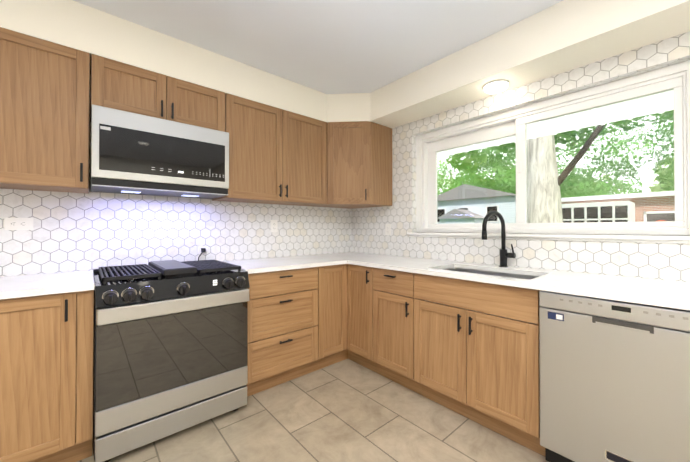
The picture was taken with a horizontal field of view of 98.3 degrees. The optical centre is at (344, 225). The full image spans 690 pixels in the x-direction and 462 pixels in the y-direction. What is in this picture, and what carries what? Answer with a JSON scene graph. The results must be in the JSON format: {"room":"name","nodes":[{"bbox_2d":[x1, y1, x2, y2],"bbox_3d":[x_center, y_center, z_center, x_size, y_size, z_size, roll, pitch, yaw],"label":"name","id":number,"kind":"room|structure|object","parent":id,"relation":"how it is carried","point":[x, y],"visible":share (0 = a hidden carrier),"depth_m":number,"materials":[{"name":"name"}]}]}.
{"room":"kitchen","nodes":[
{"label":"kitchen","id":0,"kind":"room"},
{"bbox_2d":[77,359,548,461],"bbox_3d":[0.208,1.192,0.327,3.900,0.001,4.900,0,-1,-41],"label":"floor","id":1,"kind":"structure","parent":0,"point":[347,410],"depth_m":1.75,"materials":[{"name":"tile"}]},
{"bbox_2d":[0,290,93,461],"bbox_3d":[-1.646,0.761,1.542,0.521,0.884,0.634,0,-1,-41],"label":"base cabinet","id":2,"kind":"object","parent":1,"relation":"on","point":[46,378],"visible":0.94,"depth_m":1.40,"materials":[{"name":"brown wood"}]},
{"bbox_2d":[93,260,249,461],"bbox_3d":[-1.113,0.727,1.914,0.766,0.957,0.716,0,-1,-41],"label":"range","id":3,"kind":"object","parent":1,"relation":"on","point":[170,347],"visible":1,"depth_m":1.64,"materials":[{"name":"grey metal"}]},
{"bbox_2d":[246,267,317,396],"bbox_3d":[-0.633,0.768,2.418,0.613,0.884,0.634,0,-1,-41],"label":"drawers","id":4,"kind":"object","parent":1,"relation":"on","point":[282,326],"visible":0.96,"depth_m":2.20,"materials":[{"name":"brown wood"}]},
{"bbox_2d":[312,264,380,373],"bbox_3d":[0.034,0.771,2.814,0.909,0.884,0.909,0,-1,-41],"label":"base cabinet","id":5,"kind":"object","parent":1,"relation":"on","point":[345,311],"visible":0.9,"depth_m":2.51,"materials":[{"name":"brown wood"}]},
{"bbox_2d":[222,255,345,273],"bbox_3d":[-0.532,0.311,2.501,0.870,0.029,0.647,0,-1,-41],"label":"countertop","id":6,"kind":"structure","parent":5,"relation":"on","point":[260,265],"depth_m":2.40,"materials":[{"name":"white stone"}]},
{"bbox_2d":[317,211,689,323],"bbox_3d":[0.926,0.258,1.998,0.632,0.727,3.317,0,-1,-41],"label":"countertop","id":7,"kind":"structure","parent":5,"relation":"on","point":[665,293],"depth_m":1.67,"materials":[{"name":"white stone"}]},
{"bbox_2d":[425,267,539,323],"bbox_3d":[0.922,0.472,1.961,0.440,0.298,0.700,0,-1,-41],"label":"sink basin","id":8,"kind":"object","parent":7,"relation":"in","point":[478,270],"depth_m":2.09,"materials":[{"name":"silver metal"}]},
{"bbox_2d":[482,211,515,266],"bbox_3d":[1.067,0.094,2.072,0.253,0.398,0.136,0,-1,-41],"label":"faucet","id":9,"kind":"object","parent":7,"relation":"on","point":[504,254],"depth_m":2.12,"materials":[{"name":"black metal"}]},
{"bbox_2d":[373,268,420,393],"bbox_3d":[0.564,0.768,2.411,0.634,0.884,0.390,0,-1,-41],"label":"base cabinet","id":10,"kind":"object","parent":1,"relation":"on","point":[393,323],"visible":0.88,"depth_m":2.22,"materials":[{"name":"brown wood"}]},
{"bbox_2d":[414,273,544,455],"bbox_3d":[0.942,0.764,1.974,0.634,0.884,0.762,0,-1,-41],"label":"base cabinet","id":11,"kind":"object","parent":1,"relation":"on","point":[479,367],"visible":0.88,"depth_m":1.73,"materials":[{"name":"brown wood"}]},
{"bbox_2d":[539,290,689,461],"bbox_3d":[1.391,0.762,1.450,0.625,0.880,0.608,0,-1,-41],"label":"dishwasher","id":12,"kind":"object","parent":1,"relation":"on","point":[614,375],"visible":0.98,"depth_m":1.27,"materials":[{"name":"grey metal"}]},
{"bbox_3d":[-2.139,0.757,1.116,0.778,0.884,0.634,0,-1,-41],"label":"base cabinet","id":13,"kind":"object","parent":1,"relation":"on","visible":0},
{"bbox_2d":[0,270,93,299],"bbox_3d":[-1.949,0.301,1.286,1.322,0.030,0.632,0,-1,-41],"label":"countertop","id":14,"kind":"structure","parent":13,"relation":"on","point":[18,286],"depth_m":1.47,"materials":[{"name":"white stone"}]},
{"bbox_2d":[0,31,689,281],"bbox_3d":[-0.035,-0.204,0.788,4.120,3.600,5.900,0,-1,-41],"label":"wall","id":15,"kind":"structure","parent":0,"point":[71,232],"depth_m":2.13,"materials":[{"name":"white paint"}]},
{"bbox_2d":[4,218,32,229],"bbox_3d":[-1.903,-0.011,1.743,0.116,0.072,0.009,0,-1,-41],"label":"electrical outlet","id":16,"kind":"object","parent":15,"relation":"attached to","point":[18,223],"visible":1,"depth_m":1.74,"materials":[{"name":"white plastic"}]},
{"bbox_2d":[0,27,89,193],"bbox_3d":[-1.761,-0.602,1.640,0.540,0.779,0.354,0,-1,-41],"label":"upper cabinet","id":17,"kind":"object","parent":15,"relation":"attached to","point":[44,110],"visible":1,"depth_m":1.59,"materials":[{"name":"brown wood"}]},
{"bbox_2d":[90,54,224,131],"bbox_3d":[-1.266,-0.833,2.070,0.757,0.310,0.354,0,-1,-41],"label":"upper cabinet","id":18,"kind":"object","parent":15,"relation":"attached to","point":[117,85],"visible":0.77,"depth_m":1.92,"materials":[{"name":"brown wood"}]},
{"bbox_2d":[90,104,228,198],"bbox_3d":[-1.246,-0.443,2.046,0.753,0.452,0.408,0,-1,-41],"label":"microwave","id":19,"kind":"object","parent":18,"relation":"attached to","point":[135,154],"visible":1,"depth_m":1.86,"materials":[{"name":"grey metal"}]},
{"bbox_2d":[198,246,207,260],"bbox_3d":[-1.135,0.237,2.385,0.079,0.146,0.040,0,-1,-41],"label":"outlet","id":20,"kind":"object","parent":15,"relation":"attached to","point":[202,249],"visible":0.92,"depth_m":2.39,"materials":[{"name":"plastic"}]},
{"bbox_2d":[212,93,326,205],"bbox_3d":[-0.621,-0.594,2.626,0.940,0.779,0.354,0,-1,-41],"label":"upper cabinet","id":21,"kind":"object","parent":15,"relation":"attached to","point":[278,156],"visible":0.96,"depth_m":2.48,"materials":[{"name":"brown wood"}]},
{"bbox_2d":[271,220,277,231],"bbox_3d":[-0.667,0.003,2.812,0.072,0.116,0.009,0,-1,-41],"label":"electrical outlet","id":22,"kind":"object","parent":15,"relation":"attached to","point":[274,225],"visible":1,"depth_m":2.81,"materials":[{"name":"white plastic"}]},
{"bbox_2d":[313,121,391,208],"bbox_3d":[0.050,-0.591,3.037,0.607,0.779,0.610,0,-1,-41],"label":"upper cabinet","id":23,"kind":"object","parent":15,"relation":"attached to","point":[359,164],"visible":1,"depth_m":2.82,"materials":[{"name":"brown wood"}]},
{"bbox_2d":[385,224,390,234],"bbox_3d":[0.439,0.040,3.044,0.009,0.116,0.072,0,-1,-41],"label":"outlet","id":24,"kind":"object","parent":15,"relation":"attached to","point":[387,229],"visible":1,"depth_m":3.04,"materials":[{"name":"white plastic"}]},
{"bbox_2d":[407,232,689,243],"bbox_3d":[1.227,0.078,2.169,0.110,0.040,1.840,0,-1,-41],"label":"window sill","id":25,"kind":"structure","parent":15,"relation":"attached to","point":[638,238],"depth_m":1.87,"materials":[{"name":"white plastic"}]},
{"bbox_2d":[416,60,689,235],"bbox_3d":[1.311,-0.404,2.246,0.138,0.925,1.760,0,-1,-41],"label":"window","id":26,"kind":"structure","parent":15,"relation":"in","point":[517,121],"depth_m":2.00,"materials":[{"name":"white plastic"}]},
{"bbox_2d":[437,90,673,157],"bbox_3d":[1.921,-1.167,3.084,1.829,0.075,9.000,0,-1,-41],"label":"blind","id":27,"kind":"structure","parent":15,"relation":"attached to","point":[589,115],"depth_m":3.17,"materials":[{"name":"white fabric"}]},
{"bbox_2d":[0,0,689,127],"bbox_3d":[0.208,-1.139,0.346,3.900,0.268,4.900,0,-1,-41],"label":"ceiling","id":28,"kind":"structure","parent":0,"point":[391,63],"depth_m":1.91,"materials":[{"name":"white paint"}]},
{"bbox_2d":[483,79,508,93],"bbox_3d":[1.062,-0.978,2.102,0.164,0.066,0.164,0,-1,-41],"label":"dome light","id":29,"kind":"object","parent":28,"relation":"attached to","point":[496,86],"visible":1,"depth_m":2.06,"materials":[{"name":"white glass"}]},
{"label":"outside","id":30,"kind":"structure","parent":0,"visible":0},
{"bbox_2d":[437,116,673,196],"bbox_3d":[27.307,-13.083,27.128,0.001,31.000,120.000,0,-1,-41],"label":"sky","id":31,"kind":"structure","parent":30,"point":[645,175],"depth_m":27.54,"materials":[{"name":"white"}]},
{"label":"ground","id":32,"kind":"structure","parent":30,"visible":0},
{"bbox_2d":[437,184,515,223],"bbox_3d":[10.709,-0.593,22.978,9.000,4.650,7.000,0,-1,-41],"label":"house","id":33,"kind":"structure","parent":32,"relation":"on","point":[478,215],"depth_m":20.16,"materials":[{"name":"grey"}]},
{"bbox_2d":[437,112,673,197],"bbox_3d":[16.990,-3.554,19.879,22.773,13.712,55.285,0,-1,-41],"label":"trees","id":34,"kind":"object","parent":32,"relation":"on","point":[503,180],"depth_m":23.79,"materials":[{"name":"green plant"}]},
{"bbox_2d":[445,110,673,222],"bbox_3d":[6.604,-2.250,6.358,9.634,7.702,16.682,0,-1,-41],"label":"tree","id":35,"kind":"object","parent":32,"relation":"on","point":[543,152],"depth_m":5.34,"materials":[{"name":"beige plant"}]},
{"bbox_2d":[561,191,674,222],"bbox_3d":[16.683,0.090,14.918,10.500,3.150,10.200,0,-1,-41],"label":"brick house","id":36,"kind":"structure","parent":32,"relation":"on","point":[611,204],"depth_m":13.46,"materials":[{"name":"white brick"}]}
]}

